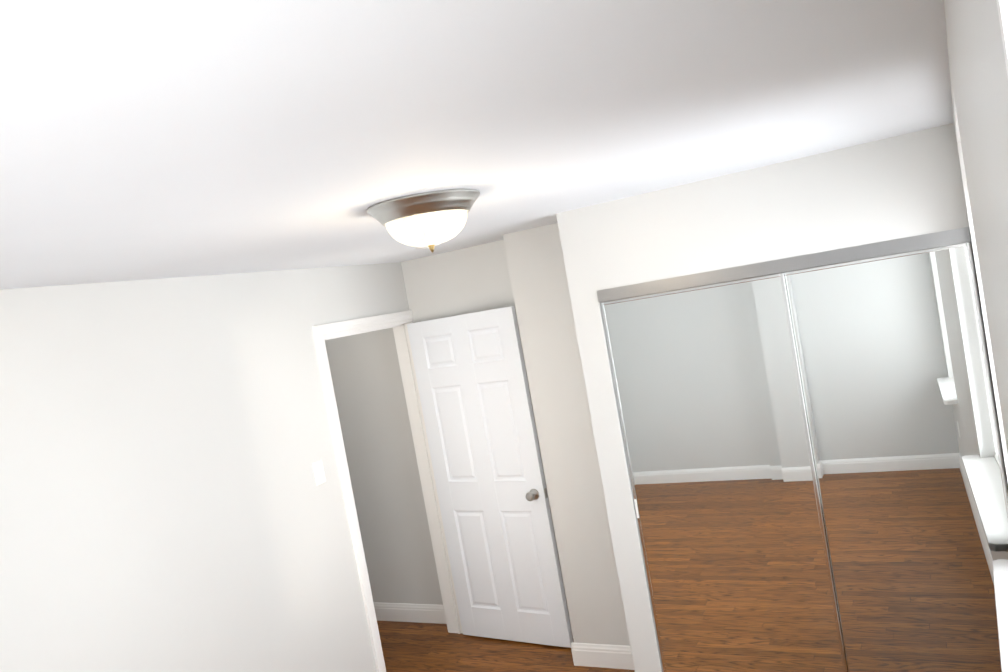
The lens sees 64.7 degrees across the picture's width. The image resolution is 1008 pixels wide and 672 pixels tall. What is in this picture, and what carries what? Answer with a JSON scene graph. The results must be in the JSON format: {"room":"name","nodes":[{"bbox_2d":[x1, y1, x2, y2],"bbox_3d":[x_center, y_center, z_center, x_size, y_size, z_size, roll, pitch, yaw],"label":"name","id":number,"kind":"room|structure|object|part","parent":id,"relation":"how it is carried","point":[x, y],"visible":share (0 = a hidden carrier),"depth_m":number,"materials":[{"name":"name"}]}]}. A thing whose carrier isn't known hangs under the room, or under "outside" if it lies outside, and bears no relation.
{"room":"empty bedroom","nodes":[
{"label":"empty bedroom","id":0,"kind":"room"},
{"bbox_2d":[0,262,408,671],"bbox_3d":[-1.622,1.028,3.056,0.120,2.440,5.300,-9,3,29],"label":"wall","id":1,"kind":"structure","parent":0,"point":[168,503],"depth_m":3.44,"materials":[{"name":"paint"}]},
{"bbox_2d":[313,460,325,484],"bbox_3d":[-0.965,0.720,4.188,0.019,0.118,0.072,-9,3,29],"label":"light switch","id":2,"kind":"object","parent":1,"relation":"attached to","point":[319,473],"visible":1,"depth_m":4.18,"materials":[{"name":"white plastic"}]},
{"bbox_2d":[312,310,462,671],"bbox_3d":[-0.676,0.944,4.793,0.154,2.127,0.969,-9,3,29],"label":"door frame","id":3,"kind":"structure","parent":1,"relation":"attached to","point":[321,332],"depth_m":5.02,"materials":[{"name":"white wood"}]},
{"bbox_2d":[325,327,442,604],"bbox_3d":[-0.910,0.790,5.594,1.010,2.440,0.130,-9,3,29],"label":"wall","id":4,"kind":"structure","parent":0,"point":[368,387],"depth_m":5.47,"materials":[{"name":"paint"}]},
{"bbox_2d":[373,602,446,623],"bbox_3d":[-0.743,1.937,5.580,1.010,0.127,0.016,-9,3,29],"label":"baseboard","id":5,"kind":"structure","parent":4,"relation":"attached to","point":[400,612],"depth_m":5.52,"materials":[{"name":"white wood"}]},
{"bbox_2d":[0,0,953,288],"bbox_3d":[-0.792,-0.379,2.367,4.850,0.100,5.800,-9,3,29],"label":"ceiling","id":6,"kind":"structure","parent":0,"point":[160,138],"depth_m":1.48,"materials":[{"name":"paint"}]},
{"bbox_2d":[367,189,479,252],"bbox_3d":[-0.243,-0.348,2.541,0.364,0.166,0.364,-9,3,29],"label":"ceiling light","id":7,"kind":"object","parent":6,"relation":"attached to","point":[431,219],"visible":1,"depth_m":2.43,"materials":[{"name":"white glass"}]},
{"bbox_3d":[-0.241,-0.337,2.542,0.264,0.096,0.264,-9,3,29],"label":"glass","id":8,"kind":"part","parent":7,"relation":"part of","materials":[{"name":"white glass"}]},
{"bbox_2d":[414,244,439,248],"bbox_3d":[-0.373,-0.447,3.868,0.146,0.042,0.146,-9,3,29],"label":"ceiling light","id":9,"kind":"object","parent":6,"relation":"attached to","point":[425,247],"visible":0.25,"depth_m":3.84,"materials":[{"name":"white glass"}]},
{"bbox_2d":[377,621,634,671],"bbox_3d":[-0.353,2.120,2.477,4.850,0.100,5.800,-9,3,29],"label":"floor","id":10,"kind":"structure","parent":0,"point":[419,647],"depth_m":4.86,"materials":[{"name":"brown wood"}]},
{"bbox_2d":[401,123,968,671],"bbox_3d":[0.988,0.524,4.044,3.600,2.440,1.020,-9,3,29],"label":"wall","id":11,"kind":"structure","parent":0,"point":[547,281],"depth_m":3.70,"materials":[{"name":"paint"}]},
{"bbox_2d":[407,306,572,647],"bbox_3d":[-0.115,0.878,4.850,0.818,2.035,0.196,-9,3,29],"label":"door","id":12,"kind":"structure","parent":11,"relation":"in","point":[476,404],"depth_m":4.83,"materials":[{"name":"white wood"}]},
{"bbox_2d":[571,642,633,669],"bbox_3d":[0.626,1.751,4.342,0.552,0.127,0.016,-9,3,29],"label":"baseboard","id":13,"kind":"structure","parent":11,"relation":"attached to","point":[603,655],"depth_m":4.38,"materials":[{"name":"white wood"}]},
{"bbox_2d":[944,0,1007,489],"bbox_3d":[0.968,0.657,1.121,0.525,2.440,6.456,-9,3,29],"label":"wall","id":14,"kind":"structure","parent":0,"point":[978,75],"depth_m":0.63,"materials":[{"name":"paint"}]},
{"bbox_2d":[953,92,1007,480],"bbox_3d":[1.518,0.138,2.282,0.234,1.570,1.284,-9,3,29],"label":"window","id":15,"kind":"structure","parent":14,"relation":"in","point":[973,239],"depth_m":2.86,"materials":[{"name":"white"}]},
{"bbox_2d":[992,559,1007,671],"bbox_3d":[1.602,0.930,2.351,0.284,0.032,1.401,-9,3,29],"label":"window sill","id":16,"kind":"structure","parent":14,"relation":"attached to","point":[1000,572],"depth_m":2.65,"materials":[{"name":"white wood"}]},
{"bbox_2d":[996,0,1007,75],"bbox_3d":[0.123,0.491,-0.143,0.222,1.570,0.925,-9,3,29],"label":"window","id":17,"kind":"structure","parent":14,"relation":"in","point":[1002,6],"depth_m":0.27,"materials":[{"name":"white"}]},
{"bbox_3d":[1.445,1.705,3.424,1.490,0.013,0.071,-9,3,29],"label":"closet track","id":18,"kind":"object","parent":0,"visible":0},
{"bbox_2d":[634,499,638,517],"bbox_3d":[0.617,0.803,3.703,0.009,0.090,0.002,-9,3,29],"label":"door pull","id":19,"kind":"object","parent":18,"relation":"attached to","point":[636,508],"visible":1,"depth_m":3.70,"materials":[{"name":"white plastic"}]},
{"bbox_2d":[604,277,842,671],"bbox_3d":[0.970,0.765,3.519,0.785,1.950,0.005,-9,3,29],"label":"mirror","id":20,"kind":"object","parent":18,"relation":"attached to","point":[706,379],"visible":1,"depth_m":3.50,"materials":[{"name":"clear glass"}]},
{"bbox_2d":[597,227,1007,671],"bbox_3d":[1.267,0.693,3.378,1.490,2.040,0.080,-9,3,29],"label":"closet door frame","id":21,"kind":"structure","parent":18,"relation":"on","point":[908,246],"depth_m":3.30,"materials":[{"name":"silver metal"}]},
{"bbox_3d":[0.973,0.766,3.524,0.813,1.985,0.024,-9,3,29],"label":"door frame","id":22,"kind":"part","parent":21,"relation":"part of","materials":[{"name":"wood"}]},
{"bbox_3d":[1.585,0.672,3.223,0.783,1.985,0.024,-9,3,29],"label":"door frame","id":23,"kind":"part","parent":21,"relation":"part of","materials":[{"name":"silver metal"}]},
{"bbox_2d":[785,246,1007,671],"bbox_3d":[1.583,0.671,3.218,0.755,1.950,0.005,-9,3,29],"label":"mirror","id":24,"kind":"object","parent":18,"relation":"attached to","point":[898,412],"visible":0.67,"depth_m":3.18,"materials":[{"name":"clear glass"}]}
]}

